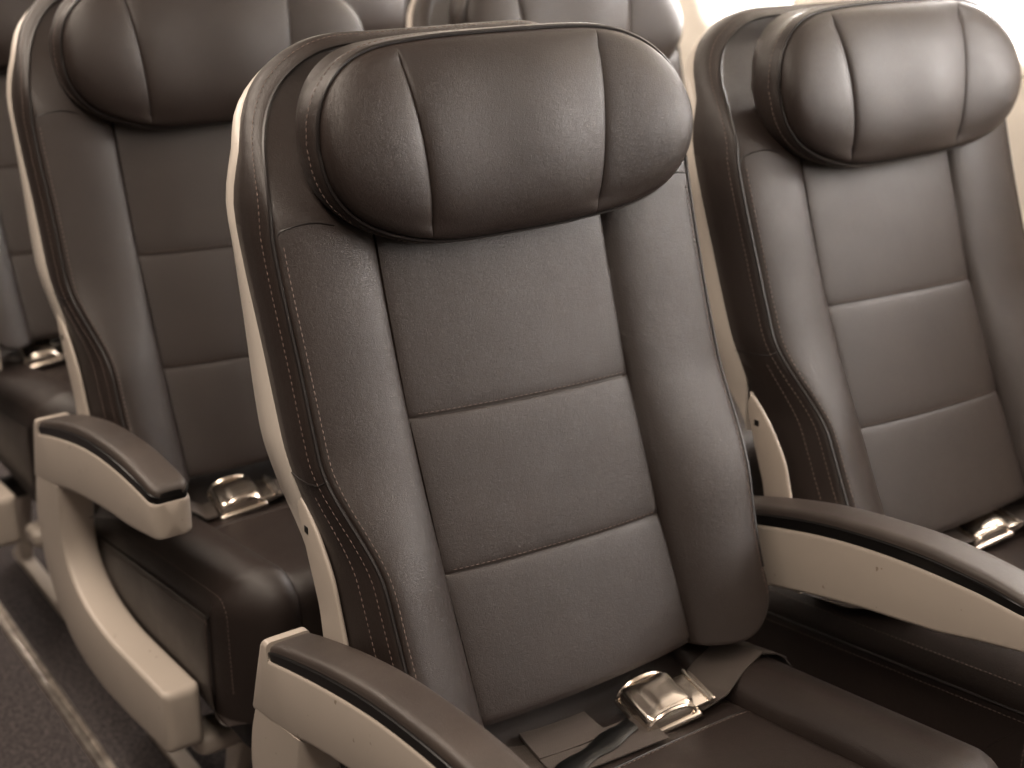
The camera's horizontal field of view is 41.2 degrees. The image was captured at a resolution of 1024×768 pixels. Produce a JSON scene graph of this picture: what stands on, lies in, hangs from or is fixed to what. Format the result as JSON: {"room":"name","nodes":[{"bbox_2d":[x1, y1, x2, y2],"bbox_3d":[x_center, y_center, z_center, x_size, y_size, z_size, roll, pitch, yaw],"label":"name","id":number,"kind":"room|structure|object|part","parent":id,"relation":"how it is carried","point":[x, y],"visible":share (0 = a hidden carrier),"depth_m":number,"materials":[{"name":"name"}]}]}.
{"room":"aircraft cabin","nodes":[
{"label":"aircraft cabin","id":0,"kind":"room"},
{"bbox_2d":[0,462,252,767],"bbox_3d":[-1.161,0.634,2.079,3.750,0.050,7.200,-14,25,-33],"label":"floor","id":1,"kind":"structure","parent":0,"point":[33,734],"depth_m":2.28,"materials":[{"name":"carpet"}]},
{"bbox_2d":[0,0,100,619],"bbox_3d":[-0.757,-0.171,2.477,0.599,1.156,0.716,-14,25,-33],"label":"passenger seat","id":2,"kind":"object","parent":1,"relation":"on","point":[35,382],"visible":0.2,"depth_m":2.42,"materials":[{"name":"brown leather"}]},
{"bbox_3d":[-0.822,-0.445,2.522,0.532,0.656,0.359,-14,26,-33],"label":"backrest","id":3,"kind":"part","parent":2,"relation":"part of","materials":[{"name":"brown leather"}]},
{"bbox_3d":[-0.855,-0.065,2.470,0.047,0.018,0.046,-11,23,-26],"label":"buckle lid","id":4,"kind":"part","parent":2,"relation":"part of","materials":[{"name":"silver metal"}]},
{"bbox_2d":[0,338,100,510],"bbox_3d":[-0.675,0.002,2.483,0.517,0.205,0.528,-14,25,-33],"label":"seat cushion","id":5,"kind":"object","parent":2,"relation":"on","point":[35,382],"depth_m":2.31,"materials":[{"name":"brown leather"}]},
{"bbox_2d":[0,603,116,767],"bbox_3d":[-1.018,0.396,2.622,0.024,0.009,6.000,-14,25,-33],"label":"track","id":6,"kind":"object","parent":1,"relation":"on","point":[72,718],"visible":1,"depth_m":2.29,"materials":[{"name":"metal"}]},
{"bbox_2d":[7,0,363,767],"bbox_3d":[-0.329,0.038,1.922,0.579,1.162,0.691,-14,25,-33],"label":"passenger seat","id":7,"kind":"object","parent":1,"relation":"on","point":[193,555],"visible":0.46,"depth_m":1.83,"materials":[{"name":"brown leather"}]},
{"bbox_3d":[-0.536,0.130,1.791,0.050,0.149,0.493,-14,25,-33],"label":"armrest","id":8,"kind":"part","parent":7,"relation":"part of","materials":[{"name":"beige plastic"}]},
{"bbox_3d":[-0.402,-0.236,1.960,0.532,0.656,0.359,-14,28,-33],"label":"backrest","id":9,"kind":"part","parent":7,"relation":"part of","materials":[{"name":"brown leather"}]},
{"bbox_2d":[94,460,322,726],"bbox_3d":[-0.263,0.212,1.933,0.517,0.205,0.528,-14,25,-33],"label":"seat cushion","id":10,"kind":"object","parent":7,"relation":"on","point":[205,599],"depth_m":1.75,"materials":[{"name":"brown leather"}]},
{"bbox_3d":[-0.383,0.148,1.907,0.047,0.018,0.046,-11,23,-26],"label":"buckle lid","id":11,"kind":"part","parent":7,"relation":"part of","materials":[{"name":"silver metal"}]},
{"bbox_2d":[347,0,411,30],"bbox_3d":[-0.255,-0.297,2.814,0.634,1.154,0.723,-14,25,-33],"label":"passenger seat","id":12,"kind":"object","parent":1,"relation":"on","point":[373,14],"visible":0.02,"depth_m":2.80,"materials":[{"name":"brown leather"}]},
{"bbox_2d":[407,0,763,495],"bbox_3d":[0.162,-0.088,2.266,0.634,1.154,0.723,-14,25,-33],"label":"passenger seat","id":13,"kind":"object","parent":1,"relation":"on","point":[659,22],"visible":0.09,"depth_m":2.21,"materials":[{"name":"brown leather"}]},
{"bbox_3d":[0.111,-0.365,2.321,0.532,0.656,0.359,-14,25,-33],"label":"backrest","id":14,"kind":"part","parent":13,"relation":"part of","materials":[{"name":"brown leather"}]},
{"bbox_2d":[729,390,763,495],"bbox_3d":[0.260,0.081,2.279,0.517,0.205,0.528,-14,25,-33],"label":"seat cushion","id":15,"kind":"object","parent":13,"relation":"on","point":[757,484],"depth_m":2.06,"materials":[{"name":"brown leather"}]},
{"bbox_2d":[226,20,997,767],"bbox_3d":[0.084,0.246,1.388,0.579,1.154,0.722,-14,25,-33],"label":"passenger seat","id":16,"kind":"object","parent":1,"relation":"on","point":[501,431],"visible":1,"depth_m":1.36,"materials":[{"name":"brown leather"}]},
{"bbox_3d":[-0.115,0.339,1.244,0.050,0.149,0.493,-14,25,-33],"label":"armrest","id":17,"kind":"part","parent":16,"relation":"part of","materials":[{"name":"beige plastic"}]},
{"bbox_3d":[0.009,-0.025,1.429,0.532,0.656,0.359,-14,25,-33],"label":"backrest","id":18,"kind":"part","parent":16,"relation":"part of","materials":[{"name":"brown leather"}]},
{"bbox_3d":[0.157,0.327,1.436,0.047,0.018,0.046,-11,23,-26],"label":"buckle lid","id":19,"kind":"part","parent":16,"relation":"part of","materials":[{"name":"silver metal"}]},
{"bbox_2d":[340,643,997,767],"bbox_3d":[0.159,0.421,1.386,0.517,0.205,0.528,-14,25,-33],"label":"seat cushion","id":20,"kind":"object","parent":16,"relation":"on","point":[630,705],"depth_m":1.40,"materials":[{"name":"brown leather"}]},
{"bbox_2d":[685,0,1023,767],"bbox_3d":[0.558,0.119,1.737,0.634,1.145,0.749,-14,25,-33],"label":"passenger seat","id":21,"kind":"object","parent":1,"relation":"on","point":[859,222],"visible":0.93,"depth_m":1.68,"materials":[{"name":"brown leather"}]},
{"bbox_3d":[0.505,-0.157,1.794,0.532,0.656,0.360,-14,23,-33],"label":"backrest","id":22,"kind":"part","parent":21,"relation":"part of","materials":[{"name":"brown leather"}]},
{"bbox_2d":[745,496,1023,767],"bbox_3d":[0.663,0.288,1.738,0.517,0.205,0.528,-14,25,-33],"label":"seat cushion","id":23,"kind":"object","parent":21,"relation":"on","point":[971,692],"depth_m":1.62,"materials":[{"name":"brown leather"}]},
{"bbox_3d":[0.366,0.221,1.536,0.050,0.149,0.522,-14,22,-33],"label":"armrest","id":24,"kind":"part","parent":21,"relation":"part of","materials":[{"name":"beige plastic"}]},
{"bbox_3d":[0.626,0.179,1.821,0.047,0.018,0.046,-11,23,-26],"label":"buckle lid","id":25,"kind":"part","parent":21,"relation":"part of","materials":[{"name":"silver metal"}]},
{"bbox_2d":[677,0,1023,224],"bbox_3d":[0.210,-0.712,2.738,0.077,2.000,6.800,-14,25,-33],"label":"wall","id":26,"kind":"structure","parent":0,"point":[692,30],"depth_m":2.10,"materials":[{"name":"beige plastic"}]},
{"bbox_2d":[692,0,799,30],"bbox_3d":[0.441,-0.818,2.454,0.076,0.407,0.275,-14,25,-33],"label":"window","id":27,"kind":"structure","parent":26,"relation":"in","point":[707,12],"depth_m":2.58,"materials":[{"name":"white"}]},
{"bbox_2d":[1013,42,1023,78],"bbox_3d":[0.735,-0.670,2.067,0.076,0.407,0.275,-14,25,-33],"label":"window","id":28,"kind":"structure","parent":26,"relation":"in","point":[1019,47],"depth_m":2.08,"materials":[{"name":"white"}]}
]}

